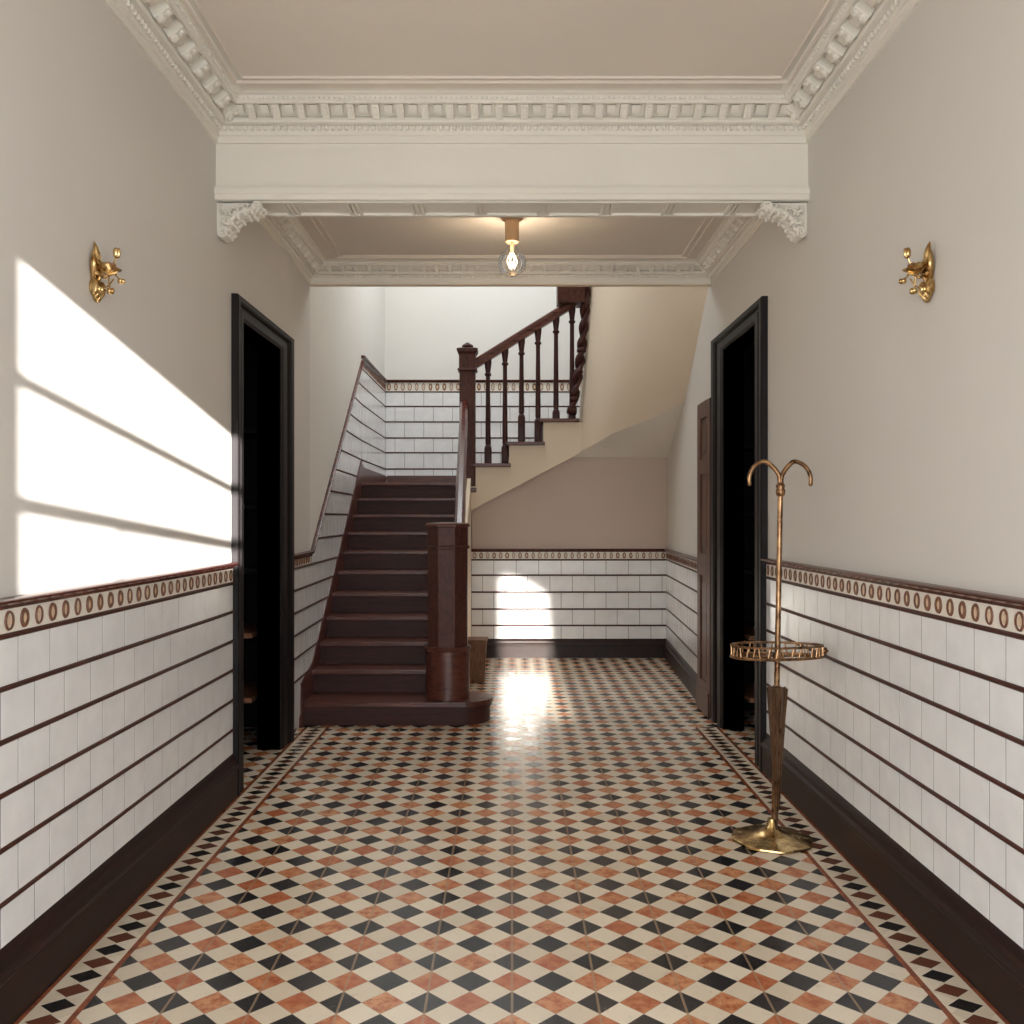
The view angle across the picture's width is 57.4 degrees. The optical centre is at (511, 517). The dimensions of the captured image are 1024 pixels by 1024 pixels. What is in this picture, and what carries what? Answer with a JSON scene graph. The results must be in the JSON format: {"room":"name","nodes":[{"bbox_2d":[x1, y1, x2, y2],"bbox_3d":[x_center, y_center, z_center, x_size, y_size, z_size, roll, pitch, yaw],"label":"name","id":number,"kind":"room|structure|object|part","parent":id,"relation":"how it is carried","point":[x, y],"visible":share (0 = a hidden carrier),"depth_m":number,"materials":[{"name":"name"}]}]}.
{"room":"entrance hall","nodes":[
{"label":"entrance hall","id":0,"kind":"room"},
{"bbox_2d":[0,0,310,948],"bbox_3d":[-1.373,-0.330,1.620,0.194,3.300,9.241,0,0,0],"label":"wall","id":1,"kind":"structure","parent":0,"point":[116,566],"depth_m":3.09,"materials":[{"name":"white paint"}]},
{"bbox_2d":[89,241,124,302],"bbox_3d":[-1.282,-0.777,2.954,0.117,0.190,0.076,0,0,16],"label":"wall sconce","id":2,"kind":"object","parent":1,"relation":"attached to","point":[98,268],"visible":1,"depth_m":2.94,"materials":[{"name":"gold metal"}]},
{"bbox_3d":[-1.284,-0.783,2.949,0.075,0.089,0.022,0,0,9],"label":"arm","id":3,"kind":"part","parent":2,"relation":"part of","materials":[{"name":"gold metal"}]},
{"bbox_3d":[-1.270,-0.785,2.950,0.073,0.040,0.076,0,0,0],"label":"drip dish","id":4,"kind":"part","parent":2,"relation":"part of","materials":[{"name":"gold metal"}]},
{"bbox_3d":[-1.326,0.716,0.715,0.008,0.798,7.426,0,0,0],"label":"tile panel","id":5,"kind":"part","parent":1,"relation":"part of","materials":[{"name":"white tile"}]},
{"bbox_2d":[0,754,238,1023],"bbox_3d":[-1.312,1.217,0.718,0.036,0.204,7.435,0,0,0],"label":"baseboard","id":6,"kind":"structure","parent":1,"relation":"attached to","point":[34,959],"depth_m":2.97,"materials":[{"name":"brown wood"}]},
{"bbox_3d":[-1.311,0.223,0.715,0.038,0.030,7.430,0,0,0],"label":"dado rail","id":7,"kind":"part","parent":1,"relation":"part of","materials":[{"name":"brown wood"}]},
{"bbox_2d":[217,200,268,242],"bbox_3d":[-1.222,-1.344,4.248,0.216,0.162,0.138,0,0,0],"label":"corbel","id":8,"kind":"object","parent":1,"relation":"attached to","point":[231,217],"visible":1,"depth_m":4.21,"materials":[{"name":"white paint"}]},
{"bbox_2d":[231,293,293,795],"bbox_3d":[-1.712,0.005,5.180,0.836,2.630,1.580,0,0,0],"label":"door frame","id":9,"kind":"structure","parent":1,"relation":"in","point":[244,358],"depth_m":5.32,"materials":[{"name":"paint"}]},
{"bbox_2d":[294,287,387,732],"bbox_3d":[-1.429,-1.180,8.095,0.200,5.000,5.055,0,0,-1],"label":"wall","id":10,"kind":"structure","parent":0,"point":[348,380],"depth_m":7.32,"materials":[{"name":"paint"}]},
{"bbox_3d":[-1.336,0.803,5.915,0.009,0.973,0.686,0,0,-2],"label":"tile panel","id":11,"kind":"part","parent":10,"relation":"part of","materials":[{"name":"white tile"}]},
{"bbox_3d":[-1.385,-0.206,7.555,0.008,2.402,2.587,0,0,-2],"label":"tile panel","id":12,"kind":"part","parent":10,"relation":"part of","materials":[{"name":"white tile"}]},
{"bbox_3d":[-1.380,-0.648,8.035,0.063,1.808,4.932,0,0,-1],"label":"dado rail","id":13,"kind":"part","parent":10,"relation":"part of","materials":[{"name":"tile"}]},
{"bbox_3d":[-1.424,-0.934,9.675,0.008,0.947,1.646,0,0,0],"label":"tile panel","id":14,"kind":"part","parent":10,"relation":"part of","materials":[{"name":"white tile"}]},
{"bbox_3d":[-1.409,-1.525,9.675,0.038,0.030,1.650,0,0,0],"label":"dado rail","id":15,"kind":"part","parent":10,"relation":"part of","materials":[{"name":"brown wood"}]},
{"bbox_2d":[385,287,580,548],"bbox_3d":[0.025,-1.180,10.541,3.150,5.000,0.158,0,0,0],"label":"wall","id":16,"kind":"structure","parent":0,"point":[425,327],"depth_m":10.50,"materials":[{"name":"paint"}]},
{"bbox_3d":[-0.060,-1.535,10.481,2.720,0.030,0.038,0,0,0],"label":"dado rail","id":17,"kind":"part","parent":16,"relation":"part of","materials":[{"name":"tile"}]},
{"bbox_3d":[-0.060,-0.934,10.496,2.716,0.947,0.008,0,0,0],"label":"tile panel","id":18,"kind":"part","parent":16,"relation":"part of","materials":[{"name":"white tile"}]},
{"bbox_2d":[309,284,711,286],"bbox_3d":[-0.010,-2.615,6.242,2.700,2.130,0.045,0,0,0],"label":"wall header","id":19,"kind":"structure","parent":0,"point":[311,285],"depth_m":6.23,"materials":[{"name":"beige paint"}]},
{"bbox_2d":[260,217,763,283],"bbox_3d":[-0.009,-1.622,5.320,2.678,0.131,1.800,0,0,0],"label":"crown molding","id":20,"kind":"structure","parent":19,"relation":"attached to","point":[733,233],"depth_m":6.15,"materials":[{"name":"white paint"}]},
{"bbox_2d":[297,217,724,259],"bbox_3d":[0.000,-1.750,5.320,2.700,0.160,1.800,0,0,0],"label":"ceiling","id":21,"kind":"structure","parent":0,"point":[336,238],"depth_m":5.62,"materials":[{"name":"paint"}]},
{"bbox_2d":[498,217,525,276],"bbox_3d":[0.000,-1.514,5.220,0.156,0.333,0.156,0,0,0],"label":"ceiling lamp","id":22,"kind":"object","parent":21,"relation":"attached to","point":[511,223],"visible":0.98,"depth_m":5.21,"materials":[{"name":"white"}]},
{"bbox_2d":[505,219,518,243],"bbox_3d":[0.000,-1.599,5.220,0.078,0.126,0.078,0,0,0],"label":"socket","id":23,"kind":"object","parent":22,"relation":"attached to","point":[511,225],"depth_m":5.19,"materials":[{"name":"brown metal"}]},
{"bbox_3d":[0.000,-1.442,5.220,0.156,0.191,0.156,0,0,0],"label":"bulb","id":24,"kind":"part","parent":22,"relation":"part of","materials":[{"name":"clear glass"}]},
{"bbox_3d":[0.000,-1.510,5.220,0.028,0.070,0.028,0,0,0],"label":"stem","id":25,"kind":"part","parent":22,"relation":"part of","materials":[{"name":"glass"}]},
{"bbox_2d":[14,658,1009,1023],"bbox_3d":[0.000,1.380,3.725,4.600,0.120,13.850,0,0,0],"label":"floor","id":26,"kind":"structure","parent":0,"point":[567,855],"depth_m":3.31,"materials":[{"name":"tile"}]},
{"bbox_2d":[244,379,256,726],"bbox_3d":[-1.756,0.220,5.630,0.588,2.200,0.580,0,0,0],"label":"shelving unit","id":27,"kind":"object","parent":26,"relation":"on","point":[250,385],"visible":0.08,"depth_m":5.90,"materials":[{"name":"paint"}]},
{"bbox_3d":[-1.754,-0.516,5.707,0.532,0.028,0.375,0,0,0],"label":"shelf","id":28,"kind":"part","parent":27,"relation":"part of","materials":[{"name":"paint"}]},
{"bbox_3d":[-1.754,-0.066,5.707,0.532,0.028,0.375,0,0,0],"label":"shelf","id":29,"kind":"part","parent":27,"relation":"part of","materials":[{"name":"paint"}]},
{"bbox_3d":[-1.754,0.314,5.707,0.532,0.028,0.375,0,0,0],"label":"shelf","id":30,"kind":"part","parent":27,"relation":"part of","materials":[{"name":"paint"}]},
{"bbox_3d":[-1.754,1.044,5.617,0.532,0.028,0.555,0,0,0],"label":"shelf","id":31,"kind":"part","parent":27,"relation":"part of","materials":[{"name":"brown wood"}]},
{"bbox_3d":[-1.754,0.674,5.617,0.532,0.028,0.555,0,0,0],"label":"shelf","id":32,"kind":"part","parent":27,"relation":"part of","materials":[{"name":"brown wood"}]},
{"bbox_2d":[299,287,590,727],"bbox_3d":[-0.122,-0.831,8.197,2.645,4.299,4.635,0,0,0],"label":"staircase","id":33,"kind":"structure","parent":26,"relation":"on","point":[392,647],"depth_m":7.10,"materials":[{"name":"brown wood"}]},
{"bbox_3d":[-0.100,-0.403,10.484,2.600,0.144,0.028,0,0,0],"label":"landing skirting","id":34,"kind":"part","parent":33,"relation":"part of","materials":[{"name":"brown wood"}]},
{"bbox_3d":[-0.418,0.449,6.100,0.280,0.782,0.280,0,0,0],"label":"newel post","id":35,"kind":"part","parent":33,"relation":"part of","materials":[{"name":"brown wood"}]},
{"bbox_3d":[-0.398,-0.505,7.464,0.074,1.199,2.646,0,0,-2],"label":"handrail","id":36,"kind":"part","parent":33,"relation":"part of","materials":[{"name":"brown wood"}]},
{"bbox_3d":[-0.420,-0.941,8.850,0.196,1.322,0.196,0,0,0],"label":"newel post","id":37,"kind":"part","parent":33,"relation":"part of","materials":[{"name":"brown wood"}]},
{"bbox_3d":[0.130,-1.756,8.850,1.061,0.704,0.075,0,0,0],"label":"handrail","id":38,"kind":"part","parent":33,"relation":"part of","materials":[{"name":"brown wood"}]},
{"bbox_3d":[0.554,-2.495,8.851,0.256,0.970,0.258,0,0,0],"label":"newel post","id":39,"kind":"part","parent":33,"relation":"part of","materials":[{"name":"brown wood"}]},
{"bbox_3d":[0.630,-1.641,8.790,0.237,1.344,0.100,0,0,0],"label":"twisted post","id":40,"kind":"part","parent":33,"relation":"part of","materials":[{"name":"brown wood"}]},
{"bbox_2d":[468,637,487,682],"bbox_3d":[-0.289,1.147,7.580,0.186,0.344,0.220,0,0,0],"label":"wooden box","id":41,"kind":"object","parent":26,"relation":"on","point":[478,644],"visible":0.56,"depth_m":7.48,"materials":[{"name":"brown wood"}]},
{"bbox_3d":[-0.289,0.983,7.580,0.186,0.015,0.220,0,0,0],"label":"box lid","id":42,"kind":"part","parent":41,"relation":"part of","materials":[{"name":"brown wood"}]},
{"bbox_2d":[744,390,754,709],"bbox_3d":[1.756,0.220,6.150,0.588,2.200,0.580,0,0,0],"label":"shelving unit","id":43,"kind":"object","parent":26,"relation":"on","point":[749,395],"visible":0.06,"depth_m":6.42,"materials":[{"name":"paint"}]},
{"bbox_3d":[1.754,-0.466,6.228,0.532,0.028,0.375,0,0,0],"label":"shelf","id":44,"kind":"part","parent":43,"relation":"part of","materials":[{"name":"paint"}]},
{"bbox_3d":[1.754,-0.026,6.228,0.532,0.028,0.375,0,0,0],"label":"shelf","id":45,"kind":"part","parent":43,"relation":"part of","materials":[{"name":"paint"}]},
{"bbox_3d":[1.754,0.354,6.228,0.532,0.028,0.375,0,0,0],"label":"shelf","id":46,"kind":"part","parent":43,"relation":"part of","materials":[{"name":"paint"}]},
{"bbox_3d":[1.754,1.144,6.138,0.532,0.028,0.555,0,0,0],"label":"shelf","id":47,"kind":"part","parent":43,"relation":"part of","materials":[{"name":"brown wood"}]},
{"bbox_3d":[1.754,0.754,6.138,0.532,0.028,0.555,0,0,0],"label":"shelf","id":48,"kind":"part","parent":43,"relation":"part of","materials":[{"name":"brown wood"}]},
{"bbox_2d":[730,459,828,853],"bbox_3d":[1.065,0.539,3.830,0.335,1.559,0.335,0,0,-40],"label":"umbrella stand","id":49,"kind":"object","parent":26,"relation":"on","point":[759,837],"visible":0.98,"depth_m":3.82,"materials":[{"name":"gold metal"}]},
{"bbox_2d":[766,685,787,829],"bbox_3d":[1.071,0.969,3.775,0.079,0.578,0.079,0,0,0],"label":"umbrella","id":50,"kind":"object","parent":49,"relation":"in","point":[776,695],"visible":1,"depth_m":3.76,"materials":[{"name":"brown fabric"}]},
{"bbox_3d":[1.083,0.520,3.820,0.382,0.010,0.201,0,0,0],"label":"gallery rail","id":51,"kind":"part","parent":49,"relation":"part of","materials":[{"name":"brown metal"}]},
{"bbox_3d":[1.083,0.565,3.820,0.385,0.012,0.204,0,0,0],"label":"gallery rail","id":52,"kind":"part","parent":49,"relation":"part of","materials":[{"name":"brown metal"}]},
{"bbox_3d":[1.274,0.543,3.820,0.035,0.033,0.027,0,0,0],"label":"knob","id":53,"kind":"part","parent":49,"relation":"part of","materials":[{"name":"brown metal"}]},
{"bbox_2d":[180,0,843,89],"bbox_3d":[0.000,-1.909,0.600,2.660,0.162,7.200,0,0,0],"label":"ceiling","id":54,"kind":"structure","parent":0,"point":[435,44],"depth_m":3.60,"materials":[{"name":"paint"}]},
{"bbox_2d":[214,144,809,216],"bbox_3d":[0.000,-1.700,4.310,2.680,0.560,0.268,0,0,0],"label":"beam","id":55,"kind":"structure","parent":54,"relation":"attached to","point":[290,180],"depth_m":4.20,"materials":[{"name":"white paint"}]},
{"bbox_3d":[0.000,-1.459,4.310,2.660,0.068,0.268,0,0,0],"label":"beam moulding","id":56,"kind":"part","parent":55,"relation":"part of","materials":[{"name":"white paint"}]},
{"bbox_2d":[471,457,666,638],"bbox_3d":[0.608,0.320,8.871,1.984,2.000,0.138,0,0,0],"label":"wall","id":57,"kind":"structure","parent":0,"point":[574,550],"depth_m":8.83,"materials":[{"name":"white tile"}]},
{"bbox_3d":[0.538,0.305,8.821,1.844,0.030,0.038,0,0,0],"label":"dado rail","id":58,"kind":"part","parent":57,"relation":"part of","materials":[{"name":"brown wood"}]},
{"bbox_3d":[0.538,0.771,8.836,1.840,0.737,0.008,0,0,0],"label":"tile panel","id":59,"kind":"part","parent":57,"relation":"part of","materials":[{"name":"white tile"}]},
{"bbox_2d":[486,639,665,657],"bbox_3d":[0.538,1.230,8.822,1.844,0.179,0.036,0,0,0],"label":"baseboard","id":60,"kind":"structure","parent":57,"relation":"attached to","point":[496,648],"depth_m":8.81,"materials":[{"name":"brown wood"}]},
{"bbox_2d":[574,287,707,456],"bbox_3d":[0.995,-2.127,7.582,0.950,3.105,2.665,0,0,0],"label":"wall","id":61,"kind":"structure","parent":0,"point":[642,341],"depth_m":8.01,"materials":[{"name":"beige paint"}]},
{"bbox_2d":[664,0,1023,948],"bbox_3d":[1.397,-1.180,3.811,0.263,5.000,13.622,0,0,1],"label":"wall","id":62,"kind":"structure","parent":0,"point":[903,554],"depth_m":3.17,"materials":[{"name":"white paint"}]},
{"bbox_2d":[102,0,921,143],"bbox_3d":[0.000,-1.765,0.600,2.660,0.170,7.200,0,0,0],"label":"crown molding","id":63,"kind":"structure","parent":62,"relation":"attached to","point":[165,31],"depth_m":4.07,"materials":[{"name":"white paint"}]},
{"bbox_3d":[1.391,0.771,7.470,0.015,0.737,2.739,0,0,3],"label":"tile panel","id":64,"kind":"part","parent":62,"relation":"part of","materials":[{"name":"white tile"}]},
{"bbox_2d":[664,639,710,718],"bbox_3d":[1.377,1.230,7.468,0.043,0.179,2.750,0,0,3],"label":"baseboard","id":65,"kind":"structure","parent":62,"relation":"attached to","point":[683,670],"depth_m":7.57,"materials":[{"name":"brown wood"}]},
{"bbox_3d":[1.376,0.305,7.470,0.045,0.030,2.745,0,0,3],"label":"dado rail","id":66,"kind":"part","parent":62,"relation":"part of","materials":[{"name":"brown wood"}]},
{"bbox_2d":[696,398,710,717],"bbox_3d":[1.304,0.260,6.322,0.047,2.096,0.415,0,0,0],"label":"door","id":67,"kind":"structure","parent":62,"relation":"in","point":[703,685],"depth_m":6.31,"materials":[{"name":"brown wood"}]},
{"bbox_3d":[1.287,1.229,6.322,0.012,0.158,0.407,0,0,0],"label":"kick rail","id":68,"kind":"part","parent":67,"relation":"part of","materials":[{"name":"brown wood"}]},
{"bbox_3d":[1.310,-0.539,6.322,0.021,0.288,0.235,0,0,0],"label":"panel","id":69,"kind":"part","parent":67,"relation":"part of","materials":[{"name":"brown wood"}]},
{"bbox_3d":[1.310,-0.030,6.322,0.021,0.550,0.235,0,0,0],"label":"panel","id":70,"kind":"part","parent":67,"relation":"part of","materials":[{"name":"brown wood"}]},
{"bbox_3d":[1.310,0.745,6.322,0.021,0.720,0.235,0,0,0],"label":"panel","id":71,"kind":"part","parent":67,"relation":"part of","materials":[{"name":"brown wood"}]},
{"bbox_2d":[711,296,767,771],"bbox_3d":[1.712,0.005,5.675,0.836,2.630,1.630,0,0,0],"label":"door frame","id":72,"kind":"structure","parent":62,"relation":"in","point":[755,369],"depth_m":5.84,"materials":[{"name":"paint"}]},
{"bbox_2d":[755,200,806,242],"bbox_3d":[1.223,-1.344,4.248,0.214,0.162,0.138,0,0,0],"label":"corbel","id":73,"kind":"object","parent":62,"relation":"attached to","point":[792,217],"visible":1,"depth_m":4.21,"materials":[{"name":"white paint"}]},
{"bbox_2d":[761,733,1023,1023],"bbox_3d":[1.312,1.217,0.932,0.036,0.204,7.865,0,0,0],"label":"baseboard","id":74,"kind":"structure","parent":62,"relation":"attached to","point":[989,959],"depth_m":3.00,"materials":[{"name":"brown wood"}]},
{"bbox_3d":[1.311,0.223,0.930,0.038,0.030,7.860,0,0,0],"label":"dado rail","id":75,"kind":"part","parent":62,"relation":"part of","materials":[{"name":"brown wood"}]},
{"bbox_3d":[1.326,0.716,0.930,0.008,0.798,7.856,0,0,0],"label":"tile panel","id":76,"kind":"part","parent":62,"relation":"part of","materials":[{"name":"white tile"}]},
{"bbox_2d":[899,241,934,302],"bbox_3d":[1.282,-0.777,2.954,0.117,0.190,0.076,0,0,-16],"label":"wall sconce","id":77,"kind":"object","parent":62,"relation":"attached to","point":[925,268],"visible":1,"depth_m":2.94,"materials":[{"name":"gold metal"}]},
{"bbox_3d":[1.270,-0.785,2.950,0.073,0.040,0.076,0,0,0],"label":"drip dish","id":78,"kind":"part","parent":77,"relation":"part of","materials":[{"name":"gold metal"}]},
{"bbox_3d":[1.284,-0.783,2.949,0.075,0.088,0.022,0,0,-9],"label":"arm","id":79,"kind":"part","parent":77,"relation":"part of","materials":[{"name":"gold metal"}]}
]}

